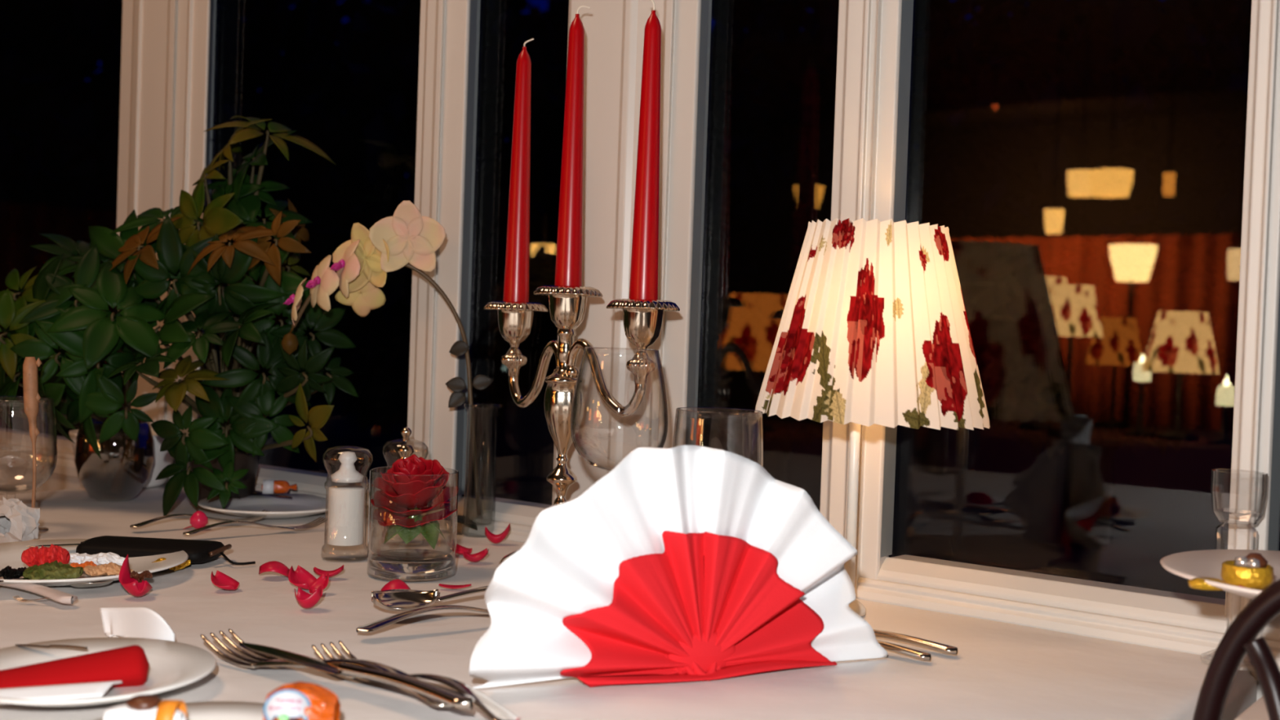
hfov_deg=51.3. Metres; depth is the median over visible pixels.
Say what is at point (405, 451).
mill
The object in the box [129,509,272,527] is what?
fork
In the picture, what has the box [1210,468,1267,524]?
bowl
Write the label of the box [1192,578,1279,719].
bentwood chair
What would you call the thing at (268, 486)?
wrapped candy
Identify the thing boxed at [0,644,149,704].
napkin
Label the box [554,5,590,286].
taper candle
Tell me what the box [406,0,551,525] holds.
window
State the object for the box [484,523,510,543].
petal
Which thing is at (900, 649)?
table knife
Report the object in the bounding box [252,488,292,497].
table knife
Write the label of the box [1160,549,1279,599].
plate
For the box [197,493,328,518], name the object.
dinner plate
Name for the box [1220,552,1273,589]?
wrapped candy
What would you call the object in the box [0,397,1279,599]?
ground
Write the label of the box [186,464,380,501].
window sill
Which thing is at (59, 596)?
table knife
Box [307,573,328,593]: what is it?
petal
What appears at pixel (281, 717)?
print
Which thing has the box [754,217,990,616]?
table lamp
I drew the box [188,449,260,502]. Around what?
planter
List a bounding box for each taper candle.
[502,38,533,302]
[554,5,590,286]
[628,0,661,299]
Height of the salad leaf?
0.017 m
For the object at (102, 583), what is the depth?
1.02 m
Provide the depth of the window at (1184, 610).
1.05 m
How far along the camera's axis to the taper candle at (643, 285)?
1.12 m
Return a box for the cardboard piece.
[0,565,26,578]
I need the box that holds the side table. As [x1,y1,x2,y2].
[1234,695,1269,719]
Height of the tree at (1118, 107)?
3.562 m
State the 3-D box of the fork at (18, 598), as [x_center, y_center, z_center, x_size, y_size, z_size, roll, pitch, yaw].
[-0.437,0.175,0.974,0.045,0.004,0.005,2,1,12]
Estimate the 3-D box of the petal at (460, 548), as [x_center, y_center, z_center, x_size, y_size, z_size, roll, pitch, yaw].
[-0.168,0.175,1.245,0.022,0.012,0.024,2,1,14]
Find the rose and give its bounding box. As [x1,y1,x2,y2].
[370,453,458,549]
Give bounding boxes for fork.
[13,595,49,601]
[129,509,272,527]
[182,516,328,534]
[200,628,454,707]
[311,640,520,719]
[355,604,488,632]
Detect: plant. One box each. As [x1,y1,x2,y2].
[0,233,164,459]
[88,115,358,515]
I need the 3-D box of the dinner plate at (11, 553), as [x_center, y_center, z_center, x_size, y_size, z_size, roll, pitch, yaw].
[-0.471,0.166,1.086,0.196,0.016,0.196,2,1,0]
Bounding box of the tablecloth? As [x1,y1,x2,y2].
[0,483,1257,719]
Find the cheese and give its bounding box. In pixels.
[69,551,124,565]
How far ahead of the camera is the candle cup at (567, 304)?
1.19 m
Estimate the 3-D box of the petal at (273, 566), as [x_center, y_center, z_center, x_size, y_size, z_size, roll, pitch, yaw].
[-0.303,0.173,1.106,0.024,0.013,0.026,2,1,-6]
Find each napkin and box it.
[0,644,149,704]
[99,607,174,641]
[453,444,888,690]
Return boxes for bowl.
[74,419,154,501]
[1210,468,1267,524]
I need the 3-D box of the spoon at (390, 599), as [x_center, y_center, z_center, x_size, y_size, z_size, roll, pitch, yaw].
[-0.117,0.175,0.992,0.165,0.016,0.032,2,1,-21]
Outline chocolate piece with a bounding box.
[129,569,151,582]
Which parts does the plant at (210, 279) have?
stem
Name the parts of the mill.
knob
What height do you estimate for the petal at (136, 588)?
0.030 m
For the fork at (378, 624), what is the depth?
0.91 m
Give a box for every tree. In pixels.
[255,0,566,444]
[696,24,921,483]
[813,0,1055,474]
[920,0,1248,548]
[1189,0,1251,399]
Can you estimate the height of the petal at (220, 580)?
0.013 m
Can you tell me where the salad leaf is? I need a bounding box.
[22,560,83,579]
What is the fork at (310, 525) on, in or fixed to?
on the tablecloth
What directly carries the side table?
on the floor
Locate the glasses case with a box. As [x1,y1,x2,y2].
[75,535,255,564]
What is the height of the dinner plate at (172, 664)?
0.012 m
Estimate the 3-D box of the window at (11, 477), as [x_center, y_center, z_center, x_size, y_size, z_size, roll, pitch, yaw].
[-1.751,-0.301,2.666,10.400,2.300,0.133,3,1,37]
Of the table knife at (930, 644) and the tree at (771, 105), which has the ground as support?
the tree at (771, 105)
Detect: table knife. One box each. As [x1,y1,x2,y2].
[0,577,77,604]
[14,644,87,649]
[26,541,85,546]
[239,641,475,709]
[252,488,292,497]
[873,629,957,654]
[876,640,930,660]
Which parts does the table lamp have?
lamp shade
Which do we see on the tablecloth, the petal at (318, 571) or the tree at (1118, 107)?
the petal at (318, 571)
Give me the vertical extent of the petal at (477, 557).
0.012 m
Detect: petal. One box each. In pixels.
[118,554,152,596]
[210,570,239,590]
[258,560,289,577]
[288,564,316,589]
[294,584,323,608]
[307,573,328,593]
[313,564,343,577]
[381,578,410,591]
[438,583,471,588]
[447,540,472,555]
[462,547,488,562]
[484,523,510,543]
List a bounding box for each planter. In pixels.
[69,427,173,488]
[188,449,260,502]
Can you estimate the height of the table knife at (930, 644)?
0.006 m
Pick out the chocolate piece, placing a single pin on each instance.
(141, 576)
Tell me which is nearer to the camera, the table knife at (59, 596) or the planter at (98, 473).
the table knife at (59, 596)
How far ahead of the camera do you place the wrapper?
1.12 m
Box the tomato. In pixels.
[21,543,70,566]
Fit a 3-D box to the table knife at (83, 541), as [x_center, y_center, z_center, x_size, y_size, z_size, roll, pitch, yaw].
[-0.482,0.158,1.155,0.088,0.003,0.008,1,1,-27]
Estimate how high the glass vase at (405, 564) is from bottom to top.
0.089 m
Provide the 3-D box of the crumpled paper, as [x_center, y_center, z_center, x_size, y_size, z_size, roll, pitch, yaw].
[-0.563,0.146,1.203,0.060,0.045,0.029,3,1,24]
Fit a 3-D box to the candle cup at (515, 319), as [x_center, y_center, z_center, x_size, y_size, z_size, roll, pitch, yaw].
[-0.120,-0.020,1.280,0.062,0.071,0.062,2,1,0]
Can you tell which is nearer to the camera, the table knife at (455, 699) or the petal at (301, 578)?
the table knife at (455, 699)
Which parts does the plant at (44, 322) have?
stem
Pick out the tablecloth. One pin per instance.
(998, 670)
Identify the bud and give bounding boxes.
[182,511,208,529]
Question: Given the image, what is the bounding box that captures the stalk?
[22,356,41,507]
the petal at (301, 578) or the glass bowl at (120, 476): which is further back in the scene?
the glass bowl at (120, 476)
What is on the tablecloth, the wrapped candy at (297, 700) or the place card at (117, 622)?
the place card at (117, 622)
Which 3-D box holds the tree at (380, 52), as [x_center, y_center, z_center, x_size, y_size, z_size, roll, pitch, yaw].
[-1.354,-0.680,8.792,2.367,3.456,2.407,2,1,0]
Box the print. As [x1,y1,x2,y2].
[278,714,288,719]
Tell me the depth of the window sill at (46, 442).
1.95 m
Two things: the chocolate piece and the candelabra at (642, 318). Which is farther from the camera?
the candelabra at (642, 318)
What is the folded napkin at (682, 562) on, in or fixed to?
on the tablecloth
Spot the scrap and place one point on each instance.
(1195, 583)
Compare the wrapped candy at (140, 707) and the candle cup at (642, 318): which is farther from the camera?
the candle cup at (642, 318)
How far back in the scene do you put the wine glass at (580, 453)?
1.04 m
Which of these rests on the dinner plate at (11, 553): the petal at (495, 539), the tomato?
the tomato
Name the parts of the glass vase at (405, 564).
glass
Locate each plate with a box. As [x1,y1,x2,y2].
[0,538,188,586]
[0,637,216,706]
[95,701,265,719]
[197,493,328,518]
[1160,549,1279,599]
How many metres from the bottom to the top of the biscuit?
0.011 m
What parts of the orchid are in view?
flower, flower, flower, flower, flower, flower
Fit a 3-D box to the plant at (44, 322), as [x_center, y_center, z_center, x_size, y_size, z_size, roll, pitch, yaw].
[-0.640,-0.018,1.493,0.211,0.256,0.294,1,1,-36]
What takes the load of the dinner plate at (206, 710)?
on the tablecloth
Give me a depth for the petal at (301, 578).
1.07 m
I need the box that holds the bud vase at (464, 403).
[462,403,501,535]
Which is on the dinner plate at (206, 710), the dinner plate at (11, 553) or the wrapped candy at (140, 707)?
the wrapped candy at (140, 707)
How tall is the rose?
0.078 m
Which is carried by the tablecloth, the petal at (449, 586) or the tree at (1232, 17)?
the petal at (449, 586)
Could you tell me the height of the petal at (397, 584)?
0.018 m
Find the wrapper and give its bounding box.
[151,557,190,571]
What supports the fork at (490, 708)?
on the tablecloth
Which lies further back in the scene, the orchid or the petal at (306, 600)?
the orchid
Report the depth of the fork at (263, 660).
0.81 m
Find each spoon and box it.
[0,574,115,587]
[371,585,488,610]
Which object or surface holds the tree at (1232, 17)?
on the ground
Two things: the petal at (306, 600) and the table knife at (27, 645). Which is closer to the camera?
the table knife at (27, 645)
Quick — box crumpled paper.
[0,497,39,542]
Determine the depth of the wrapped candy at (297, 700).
0.65 m
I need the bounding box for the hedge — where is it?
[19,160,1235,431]
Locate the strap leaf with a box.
[442,515,477,530]
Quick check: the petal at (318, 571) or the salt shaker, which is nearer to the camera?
the petal at (318, 571)
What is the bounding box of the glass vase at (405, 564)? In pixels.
[366,466,458,581]
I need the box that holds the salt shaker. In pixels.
[320,445,372,559]
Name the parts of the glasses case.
cord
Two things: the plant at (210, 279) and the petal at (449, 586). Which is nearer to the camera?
the petal at (449, 586)
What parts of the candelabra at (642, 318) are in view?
arm, stem, arm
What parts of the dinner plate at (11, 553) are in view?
paper strip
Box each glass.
[0,395,57,532]
[570,346,667,471]
[672,407,763,466]
[1200,468,1267,660]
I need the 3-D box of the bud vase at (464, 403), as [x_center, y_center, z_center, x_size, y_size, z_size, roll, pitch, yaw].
[-0.164,0.113,1.373,0.038,0.134,0.038,2,1,0]
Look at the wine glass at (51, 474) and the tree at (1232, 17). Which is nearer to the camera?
the wine glass at (51, 474)
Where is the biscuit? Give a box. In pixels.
[83,562,133,576]
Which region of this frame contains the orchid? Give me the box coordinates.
[281,200,493,515]
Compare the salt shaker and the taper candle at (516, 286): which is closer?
the salt shaker
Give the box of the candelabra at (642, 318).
[483,284,679,565]
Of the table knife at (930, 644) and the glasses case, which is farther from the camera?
the glasses case
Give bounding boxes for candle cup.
[483,301,548,376]
[533,284,602,328]
[606,298,679,384]
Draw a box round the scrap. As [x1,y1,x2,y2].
[1187,577,1226,590]
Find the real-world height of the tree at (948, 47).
5.143 m
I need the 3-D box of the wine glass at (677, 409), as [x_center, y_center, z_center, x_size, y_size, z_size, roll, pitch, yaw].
[0.057,0.116,1.002,0.069,0.157,0.069,2,1,0]
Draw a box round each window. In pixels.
[0,0,1279,701]
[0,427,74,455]
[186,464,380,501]
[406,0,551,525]
[819,0,1279,638]
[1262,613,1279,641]
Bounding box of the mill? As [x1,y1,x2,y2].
[380,426,428,544]
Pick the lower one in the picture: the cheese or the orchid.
the cheese
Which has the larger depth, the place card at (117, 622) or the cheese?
the cheese
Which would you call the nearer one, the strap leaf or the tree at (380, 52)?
the strap leaf

